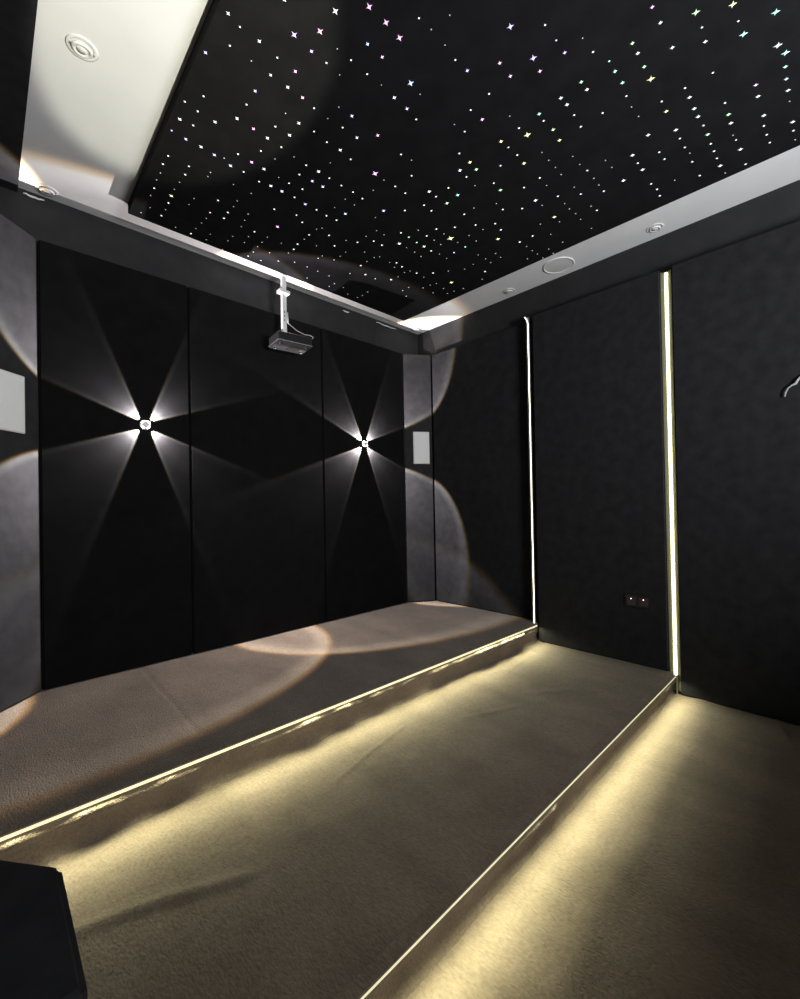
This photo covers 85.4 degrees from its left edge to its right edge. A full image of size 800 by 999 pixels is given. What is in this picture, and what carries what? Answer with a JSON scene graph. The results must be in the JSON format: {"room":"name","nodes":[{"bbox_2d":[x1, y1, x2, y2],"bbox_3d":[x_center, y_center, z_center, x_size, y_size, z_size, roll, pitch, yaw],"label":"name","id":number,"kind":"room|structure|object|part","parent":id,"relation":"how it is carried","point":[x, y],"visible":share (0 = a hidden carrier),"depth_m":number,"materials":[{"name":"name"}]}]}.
{"room":"home theater","nodes":[
{"label":"home theater","id":0,"kind":"room"},
{"bbox_2d":[0,186,417,353],"bbox_3d":[-1.052,-0.205,3.388,3.620,3.220,0.100,-1,-1,-44],"label":"wall","id":1,"kind":"structure","parent":0,"point":[48,220],"depth_m":2.92,"materials":[{"name":"black paint"}]},
{"bbox_2d":[0,0,37,191],"bbox_3d":[-0.549,-1.744,0.572,0.268,0.050,4.718,-1,-1,-44],"label":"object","id":2,"kind":"structure","parent":1,"relation":"attached to","point":[17,17],"depth_m":1.74,"materials":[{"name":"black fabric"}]},
{"bbox_2d":[0,213,41,711],"bbox_3d":[-1.984,-0.195,2.137,0.339,2.454,0.410,-1,-1,-44],"label":"wall panel","id":3,"kind":"object","parent":1,"relation":"attached to","point":[20,579],"visible":1,"depth_m":2.23,"materials":[{"name":"black fabric"}]},
{"bbox_2d":[0,369,24,433],"bbox_3d":[-1.953,-0.490,2.148,0.015,0.298,0.211,-1,0,1],"label":"wall speaker","id":4,"kind":"object","parent":3,"relation":"attached to","point":[12,386],"visible":1,"depth_m":2.18,"materials":[{"name":"white plastic"}]},
{"bbox_2d":[23,193,43,200],"bbox_3d":[-2.033,-1.677,2.408,0.092,0.016,0.018,-1,-1,-44],"label":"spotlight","id":5,"kind":"object","parent":1,"relation":"attached to","point":[28,195],"visible":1,"depth_m":2.41,"materials":[{"name":"white paint"}]},
{"bbox_2d":[37,240,192,689],"bbox_3d":[-1.697,-0.196,2.644,0.770,2.454,0.075,-1,-1,-44],"label":"wall panel","id":6,"kind":"object","parent":1,"relation":"attached to","point":[116,575],"visible":0.98,"depth_m":2.57,"materials":[{"name":"black fabric"}]},
{"bbox_2d":[140,420,150,429],"bbox_3d":[-1.578,-0.465,2.692,0.060,0.060,0.032,-1,-1,-44],"label":"wall sconce","id":7,"kind":"object","parent":6,"relation":"attached to","point":[144,424],"visible":1,"depth_m":2.69,"materials":[{"name":"white metal"}]},
{"bbox_2d":[187,287,325,653],"bbox_3d":[-1.040,-0.203,3.276,1.046,2.454,0.075,-1,-1,-44],"label":"wall panel","id":8,"kind":"object","parent":1,"relation":"attached to","point":[258,562],"visible":0.82,"depth_m":3.18,"materials":[{"name":"black fabric"}]},
{"bbox_2d":[320,328,406,621],"bbox_3d":[-0.319,-0.211,3.969,0.945,2.454,0.075,-1,-1,-44],"label":"wall panel","id":9,"kind":"object","parent":1,"relation":"attached to","point":[362,385],"visible":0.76,"depth_m":3.90,"materials":[{"name":"black fabric"}]},
{"bbox_2d":[402,354,434,601],"bbox_3d":[0.165,-0.217,4.330,0.245,2.454,0.224,-1,-1,-44],"label":"wall panel","id":10,"kind":"object","parent":1,"relation":"attached to","point":[416,369],"visible":0.76,"depth_m":4.30,"materials":[{"name":"black fabric"}]},
{"bbox_2d":[413,432,429,463],"bbox_3d":[0.212,-0.512,4.302,0.165,0.318,0.015,-1,-1,-12],"label":"wall speaker","id":11,"kind":"object","parent":10,"relation":"attached to","point":[421,453],"visible":1,"depth_m":4.29,"materials":[{"name":"white plastic"}]},
{"bbox_2d":[18,0,799,334],"bbox_3d":[0.586,-1.811,1.665,3.620,0.100,4.918,-1,-1,-44],"label":"ceiling","id":12,"kind":"structure","parent":0,"point":[91,129],"depth_m":2.07,"materials":[{"name":"white paint"}]},
{"bbox_2d":[35,184,58,196],"bbox_3d":[-1.950,-1.699,2.396,0.104,0.016,0.104,-1,-1,-44],"label":"recessed light","id":13,"kind":"object","parent":12,"relation":"in","point":[44,191],"visible":1,"depth_m":2.39,"materials":[{"name":"white plastic"}]},
{"bbox_2d":[65,34,98,61],"bbox_3d":[-1.216,-1.719,1.659,0.104,0.016,0.104,-1,-1,-44],"label":"recessed light","id":14,"kind":"object","parent":12,"relation":"in","point":[77,48],"visible":1,"depth_m":1.66,"materials":[{"name":"white plastic"}]},
{"bbox_2d":[277,272,289,331],"bbox_3d":[-0.850,-1.456,3.238,0.120,0.527,0.110,-1,-1,-44],"label":"mount","id":15,"kind":"object","parent":12,"relation":"attached to","point":[282,291],"visible":0.56,"depth_m":3.23,"materials":[{"name":"white metal"}]},
{"bbox_2d":[269,330,311,353],"bbox_3d":[-0.812,-1.154,3.212,0.264,0.084,0.194,-1,-1,-37],"label":"ceiling projector","id":16,"kind":"object","parent":15,"relation":"hanging from","point":[281,340],"visible":1,"depth_m":3.16,"materials":[{"name":"black plastic"}]},
{"bbox_3d":[-0.809,-1.132,3.208,0.264,0.004,0.184,-1,-1,-37],"label":"edge trim","id":17,"kind":"part","parent":16,"relation":"part of","materials":[{"name":"silver metal"}]},
{"bbox_3d":[-0.809,-1.125,3.208,0.256,0.010,0.176,-1,-1,-37],"label":"plate","id":18,"kind":"part","parent":16,"relation":"part of","materials":[{"name":"grey metal"}]},
{"bbox_3d":[-0.755,-1.164,3.136,0.238,0.048,0.004,-1,-1,-37],"label":"socket panel","id":19,"kind":"part","parent":16,"relation":"part of","materials":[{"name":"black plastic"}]},
{"bbox_2d":[287,312,313,338],"bbox_3d":[-0.744,-1.296,3.239,0.202,0.213,0.016,-1,-1,7],"label":"cable","id":20,"kind":"object","parent":15,"relation":"attached to","point":[287,312],"visible":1,"depth_m":3.24,"materials":[{"name":"white plastic"}]},
{"bbox_2d":[128,0,799,320],"bbox_3d":[0.695,-1.729,1.732,2.360,0.065,4.268,-1,-1,-44],"label":"ceiling panel","id":21,"kind":"object","parent":12,"relation":"attached to","point":[400,159],"visible":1,"depth_m":1.98,"materials":[{"name":"fabric"}]},
{"bbox_2d":[503,288,514,293],"bbox_3d":[0.915,-1.742,3.641,0.104,0.016,0.104,-1,-1,-44],"label":"recessed light","id":22,"kind":"object","parent":12,"relation":"in","point":[504,291],"visible":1,"depth_m":3.63,"materials":[{"name":"white plastic"}]},
{"bbox_2d":[543,257,574,273],"bbox_3d":[1.190,-1.755,3.257,0.226,0.007,0.226,-1,-1,-44],"label":"ceiling speaker","id":23,"kind":"object","parent":12,"relation":"attached to","point":[560,264],"visible":1,"depth_m":3.25,"materials":[{"name":"white plastic"}]},
{"bbox_2d":[646,223,663,232],"bbox_3d":[1.664,-1.764,2.830,0.104,0.016,0.104,-1,-1,-44],"label":"recessed light","id":24,"kind":"object","parent":12,"relation":"in","point":[653,228],"visible":1,"depth_m":2.82,"materials":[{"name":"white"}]},
{"bbox_2d":[406,691,799,998],"bbox_3d":[1.426,1.229,0.824,3.420,0.023,2.460,-1,-1,-44],"label":"floor","id":25,"kind":"structure","parent":0,"point":[676,875],"depth_m":1.40,"materials":[{"name":"beige carpet"}]},
{"bbox_2d":[43,640,675,998],"bbox_3d":[0.260,1.200,2.037,3.420,0.146,1.036,-1,-1,-44],"label":"platform","id":26,"kind":"object","parent":25,"relation":"on","point":[287,877],"depth_m":1.44,"materials":[{"name":"beige carpet"}]},
{"bbox_2d":[0,860,87,998],"bbox_3d":[-0.719,0.948,0.779,0.198,0.374,0.493,-1,-1,-44],"label":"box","id":27,"kind":"object","parent":26,"relation":"on","point":[40,958],"visible":1,"depth_m":0.75,"materials":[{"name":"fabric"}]},
{"bbox_2d":[0,599,538,865],"bbox_3d":[-0.512,1.088,2.840,3.420,0.154,1.382,-1,-1,-44],"label":"platform","id":28,"kind":"object","parent":26,"relation":"on","point":[60,745],"depth_m":2.11,"materials":[{"name":"beige carpet"}]},
{"bbox_3d":[-0.124,1.010,2.338,3.276,0.018,0.043,-1,-1,-43],"label":"step light strip","id":29,"kind":"part","parent":28,"relation":"part of","materials":[{"name":"white plastic"}]},
{"bbox_3d":[0.553,1.136,1.636,3.276,0.013,0.042,-1,-1,-44],"label":"step light strip","id":30,"kind":"part","parent":26,"relation":"part of","materials":[{"name":"white plastic"}]},
{"bbox_2d":[418,180,799,623],"bbox_3d":[1.885,-0.265,2.870,0.100,3.220,4.718,-1,-1,-44],"label":"wall","id":31,"kind":"structure","parent":0,"point":[779,207],"depth_m":3.08,"materials":[{"name":"black paint"}]},
{"bbox_2d":[432,320,538,619],"bbox_3d":[0.743,-0.231,3.947,0.054,2.454,1.114,-1,-1,-44],"label":"wall panel","id":32,"kind":"object","parent":31,"relation":"attached to","point":[483,534],"visible":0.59,"depth_m":3.88,"materials":[{"name":"black fabric"}]},
{"bbox_2d":[532,271,669,670],"bbox_3d":[1.437,-0.181,3.168,0.134,2.593,0.909,-1,-1,-44],"label":"wall panel","id":33,"kind":"object","parent":31,"relation":"attached to","point":[598,367],"visible":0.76,"depth_m":3.07,"materials":[{"name":"black fabric"}]},
{"bbox_2d":[524,317,535,635],"bbox_3d":[1.048,-0.191,3.490,0.032,2.563,0.030,-1,-1,-44],"label":"light strip","id":34,"kind":"object","parent":33,"relation":"attached to","point":[527,318],"visible":0.94,"depth_m":3.49,"materials":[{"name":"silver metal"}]},
{"bbox_2d":[625,593,649,608],"bbox_3d":[1.590,0.683,2.910,0.014,0.086,0.156,-1,-1,-44],"label":"wall socket","id":35,"kind":"object","parent":33,"relation":"attached to","point":[631,600],"visible":1,"depth_m":2.91,"materials":[{"name":"black plastic"}]},
{"bbox_2d":[660,220,799,725],"bbox_3d":[2.591,-0.145,1.966,0.134,2.730,2.420,-1,-1,-44],"label":"wall panel","id":36,"kind":"object","parent":31,"relation":"attached to","point":[736,307],"depth_m":2.53,"materials":[{"name":"black fabric"}]},
{"bbox_3d":[1.737,-0.112,2.781,0.019,2.710,0.060,-1,-1,-44],"label":"wall light strip","id":37,"kind":"part","parent":36,"relation":"part of","materials":[{"name":"white plastic"}]},
{"bbox_2d":[664,272,676,674],"bbox_3d":[1.733,-0.169,2.779,0.012,2.575,0.017,-1,-1,-44],"label":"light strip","id":38,"kind":"object","parent":36,"relation":"attached to","point":[669,413],"depth_m":2.78,"materials":[{"name":"beige plastic"}]},
{"bbox_2d":[784,376,799,396],"bbox_3d":[2.131,-0.626,2.328,0.105,0.135,0.034,-1,-1,24],"label":"cable","id":39,"kind":"object","parent":36,"relation":"attached to","point":[798,379],"visible":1,"depth_m":2.33,"materials":[{"name":"grey plastic"}]}
]}

